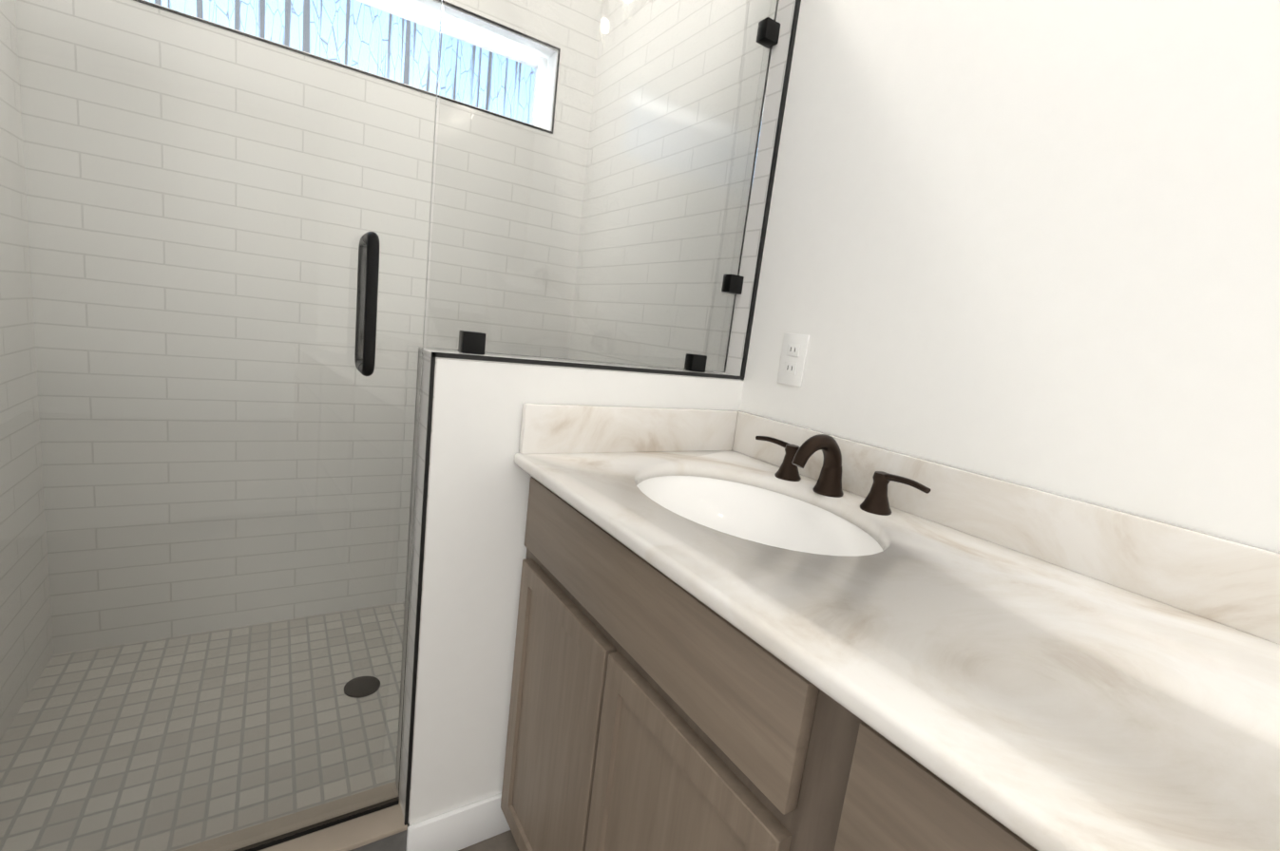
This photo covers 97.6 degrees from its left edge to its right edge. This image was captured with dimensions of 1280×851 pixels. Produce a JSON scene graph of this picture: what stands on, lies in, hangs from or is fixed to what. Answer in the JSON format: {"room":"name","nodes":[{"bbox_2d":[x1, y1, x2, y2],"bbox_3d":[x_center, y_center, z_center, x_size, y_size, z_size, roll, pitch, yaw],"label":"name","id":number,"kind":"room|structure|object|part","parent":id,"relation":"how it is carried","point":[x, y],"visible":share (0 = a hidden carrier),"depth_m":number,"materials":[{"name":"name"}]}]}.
{"room":"bathroom","nodes":[
{"label":"bathroom","id":0,"kind":"room"},
{"bbox_2d":[15,0,562,655],"bbox_3d":[-1.033,-0.652,1.765,1.473,2.775,0.160,1,11,-33],"label":"wall","id":1,"kind":"structure","parent":0,"point":[314,338],"depth_m":1.66,"materials":[{"name":"tile"}]},
{"bbox_2d":[134,0,553,133],"bbox_3d":[-0.823,-1.068,1.702,1.210,0.006,0.006,1,11,-33],"label":"window edge","id":2,"kind":"structure","parent":1,"relation":"attached to","point":[305,53],"depth_m":1.64,"materials":[{"name":"black metal"}]},
{"bbox_2d":[142,0,550,131],"bbox_3d":[-0.846,-1.081,1.737,1.198,0.004,0.082,1,11,-33],"label":"liner","id":3,"kind":"object","parent":1,"relation":"attached to","point":[331,60],"depth_m":1.64,"materials":[{"name":"plastic"}]},
{"bbox_2d":[146,0,547,127],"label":"window","id":4,"kind":"structure","parent":1,"relation":"in","point":[538,85],"depth_m":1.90,"materials":[{"name":"glass"}]},
{"bbox_3d":[-0.851,-1.343,1.750,1.134,0.032,0.050,1,11,-33],"label":"window frame","id":5,"kind":"part","parent":4,"relation":"part of","materials":[{"name":"white"}]},
{"bbox_2d":[400,0,557,58],"bbox_3d":[-0.814,-1.344,1.693,1.198,0.004,0.082,1,11,-33],"label":"liner","id":6,"kind":"object","parent":1,"relation":"attached to","point":[466,23],"depth_m":1.88,"materials":[{"name":"plastic"}]},
{"bbox_2d":[438,0,560,50],"bbox_3d":[-0.790,-1.340,1.657,1.210,0.006,0.006,1,11,-33],"label":"top window edge","id":7,"kind":"object","parent":1,"relation":"attached to","point":[493,22],"depth_m":1.86,"materials":[{"name":"black metal"}]},
{"bbox_2d":[458,830,519,850],"bbox_3d":[-0.400,1.205,-0.227,3.108,0.060,4.858,1,11,-33],"label":"floor","id":8,"kind":"structure","parent":0,"point":[505,842],"depth_m":1.25,"materials":[{"name":"tile"}]},
{"bbox_2d":[0,602,404,850],"bbox_3d":[-0.796,0.780,1.631,1.513,0.070,0.889,1,11,-33],"label":"pan","id":9,"kind":"object","parent":8,"relation":"on","point":[275,677],"depth_m":1.37,"materials":[{"name":"tile"}]},
{"bbox_2d":[343,676,380,698],"bbox_3d":[-0.795,0.747,1.601,0.094,0.004,0.094,1,11,-33],"label":"shower drain","id":10,"kind":"object","parent":9,"relation":"on","point":[375,683],"depth_m":1.60,"materials":[{"name":"black metal"}]},
{"bbox_2d":[349,824,408,850],"bbox_3d":[-0.839,0.867,1.011,0.767,0.093,0.120,1,11,-33],"label":"shower curb","id":11,"kind":"object","parent":8,"relation":"on","point":[397,842],"depth_m":1.15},
{"bbox_2d":[174,782,407,850],"bbox_3d":[-0.834,0.815,1.002,0.763,0.012,0.128,1,11,-33],"label":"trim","id":12,"kind":"structure","parent":11,"relation":"on","point":[365,830],"depth_m":1.13,"materials":[{"name":"stone"}]},
{"bbox_2d":[408,347,743,826],"bbox_3d":[-0.150,0.391,1.341,0.754,1.080,0.120,1,11,-33],"label":"half wall","id":13,"kind":"structure","parent":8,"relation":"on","point":[475,555],"depth_m":1.14,"materials":[{"name":"paint"}]},
{"bbox_2d":[0,0,780,850],"bbox_3d":[-0.402,-0.165,1.041,1.498,1.993,0.136,1,11,-33],"label":"shower enclosure","id":14,"kind":"object","parent":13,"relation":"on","point":[367,312],"visible":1,"depth_m":0.97,"materials":[{"name":"clear glass"}]},
{"bbox_3d":[-0.712,-0.173,0.838,0.741,1.983,0.010,1,11,-33],"label":"door","id":15,"kind":"part","parent":14,"relation":"part of","materials":[{"name":"clear glass"}]},
{"bbox_2d":[395,356,419,784],"bbox_3d":[-0.179,0.350,1.380,0.746,1.000,0.008,1,11,-33],"label":"wall tiles","id":16,"kind":"structure","parent":13,"relation":"attached to","point":[408,555],"depth_m":1.16,"materials":[{"name":"white tile"}]},
{"bbox_2d":[395,352,437,822],"bbox_3d":[-0.457,0.341,1.130,0.008,0.965,0.119,1,11,-33],"label":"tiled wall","id":17,"kind":"structure","parent":13,"relation":"attached to","point":[424,404],"depth_m":1.11,"materials":[{"name":"grey tile"}]},
{"bbox_2d":[403,351,435,825],"bbox_3d":[-0.426,0.347,1.079,0.006,0.976,0.006,1,11,-33],"label":"trim","id":18,"kind":"structure","parent":17,"relation":"attached to","point":[423,530],"depth_m":1.07,"materials":[{"name":"black metal"}]},
{"bbox_2d":[406,793,510,850],"bbox_3d":[-0.381,0.882,1.231,0.248,0.100,0.013,1,11,-33],"label":"baseboard","id":19,"kind":"structure","parent":13,"relation":"attached to","point":[460,829],"depth_m":1.22,"materials":[{"name":"white wood"}]},
{"bbox_3d":[-0.090,-0.133,1.252,0.746,0.010,0.119,1,11,-33],"label":"knee wall tile cap","id":20,"kind":"part","parent":13,"relation":"part of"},
{"bbox_2d":[432,351,744,380],"bbox_3d":[-0.055,-0.123,1.205,0.753,0.008,0.006,1,11,-33],"label":"trim","id":21,"kind":"structure","parent":13,"relation":"attached to","point":[520,361],"depth_m":1.15,"materials":[{"name":"black metal"}]},
{"bbox_2d":[500,478,1013,850],"bbox_3d":[0.501,0.715,0.509,0.559,0.871,2.066,1,11,-33],"label":"bathroom vanity","id":22,"kind":"object","parent":8,"relation":"on","point":[638,722],"depth_m":0.74,"materials":[{"name":"brown wood"}]},
{"bbox_3d":[-0.173,0.595,1.051,0.019,0.584,0.352,1,11,-33],"label":"door","id":23,"kind":"part","parent":22,"relation":"part of","materials":[{"name":"brown wood"}]},
{"bbox_3d":[0.018,0.667,0.756,0.019,0.584,0.352,1,11,-33],"label":"door","id":24,"kind":"part","parent":22,"relation":"part of","materials":[{"name":"brown wood"}]},
{"bbox_2d":[514,448,1279,850],"bbox_3d":[0.545,0.277,0.424,0.587,0.025,2.076,1,11,-33],"label":"countertop","id":25,"kind":"structure","parent":22,"relation":"on","point":[1060,709],"depth_m":0.52,"materials":[{"name":"white stone"}]},
{"bbox_2d":[588,459,949,573],"bbox_3d":[0.183,0.196,0.987,0.373,0.132,0.492,1,11,-33],"label":"sink","id":26,"kind":"object","parent":25,"relation":"in","point":[780,525],"depth_m":1.10,"materials":[{"name":"white ceramic"}]},
{"bbox_2d":[751,429,937,516],"bbox_3d":[0.338,0.074,1.058,0.139,0.118,0.396,1,11,-33],"label":"faucet","id":27,"kind":"object","parent":25,"relation":"on","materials":[{"name":"brown metal"}]},
{"bbox_3d":[0.307,0.372,0.318,0.019,0.145,0.446,1,11,-33],"label":"drawer","id":28,"kind":"part","parent":22,"relation":"part of","materials":[{"name":"brown wood"}]},
{"bbox_2d":[532,0,602,359],"bbox_3d":[-0.349,-0.644,2.210,0.160,2.775,0.160,1,11,-33],"label":"wall","id":29,"kind":"structure","parent":0,"point":[567,191],"depth_m":2.09,"materials":[{"name":"tile"}]},
{"bbox_2d":[542,51,557,130],"bbox_3d":[-0.330,-1.207,2.041,0.004,0.264,0.082,1,11,-33],"label":"liner","id":30,"kind":"object","parent":29,"relation":"attached to","point":[553,61],"depth_m":2.03,"materials":[{"name":"plastic"}]},
{"bbox_2d":[551,50,560,131],"bbox_3d":[-0.302,-1.198,2.008,0.006,0.272,0.006,1,11,-33],"label":"window edge","id":31,"kind":"structure","parent":29,"relation":"attached to","point":[559,51],"depth_m":2.01,"materials":[{"name":"black metal"}]},
{"bbox_2d":[518,402,736,452],"bbox_3d":[0.000,0.009,1.256,0.557,0.101,0.020,1,11,-33],"label":"backsplash","id":32,"kind":"structure","parent":0,"relation":"attached to","point":[544,428],"depth_m":1.22,"materials":[{"name":"white stone"}]},
{"bbox_2d":[725,0,1279,553],"bbox_3d":[1.020,-0.169,0.356,0.120,2.775,4.858,1,11,-33],"label":"wall","id":33,"kind":"structure","parent":0,"point":[1031,243],"depth_m":0.86,"materials":[{"name":"paint"}]},
{"bbox_2d":[568,343,684,368],"bbox_3d":[-0.102,0.259,1.954,0.008,1.010,0.889,1,11,-33],"label":"wall tile","id":34,"kind":"structure","parent":33,"relation":"attached to","point":[575,353],"depth_m":1.97,"materials":[{"name":"white tile"}]},
{"bbox_2d":[569,0,795,376],"bbox_3d":[0.090,-1.054,1.683,0.008,1.695,1.009,1,11,-33],"label":"wall tile","id":35,"kind":"structure","parent":33,"relation":"attached to","point":[770,116],"depth_m":1.64,"materials":[{"name":"white tile"}]},
{"bbox_2d":[740,0,801,377],"bbox_3d":[0.357,-0.953,1.269,0.010,1.695,0.006,1,11,-33],"label":"trim","id":36,"kind":"structure","parent":35,"relation":"attached to","point":[772,175],"depth_m":1.33,"materials":[{"name":"black metal"}]},
{"bbox_2d":[777,332,809,386],"bbox_3d":[0.346,-0.150,1.272,0.008,0.116,0.072,1,11,-33],"label":"electrical outlet","id":37,"kind":"object","parent":33,"relation":"attached to","point":[792,359],"visible":1,"depth_m":1.27,"materials":[{"name":"plastic"}]},
{"bbox_2d":[732,410,1279,642],"bbox_3d":[0.789,0.220,0.568,0.020,0.101,2.076,1,11,-33],"label":"backsplash","id":38,"kind":"structure","parent":0,"relation":"attached to","point":[1234,583],"depth_m":0.78,"materials":[{"name":"white stone"}]},
{"bbox_3d":[-1.288,-0.541,0.915,0.120,2.775,1.009,1,11,-33],"label":"wall","id":39,"kind":"structure","parent":0,"visible":0},
{"bbox_2d":[0,0,53,742],"bbox_3d":[-1.233,-0.575,0.946,0.006,2.705,1.005,1,11,-33],"label":"wall tile","id":40,"kind":"structure","parent":39,"relation":"attached to","point":[23,486],"depth_m":1.34,"materials":[{"name":"white tile"}]}
]}

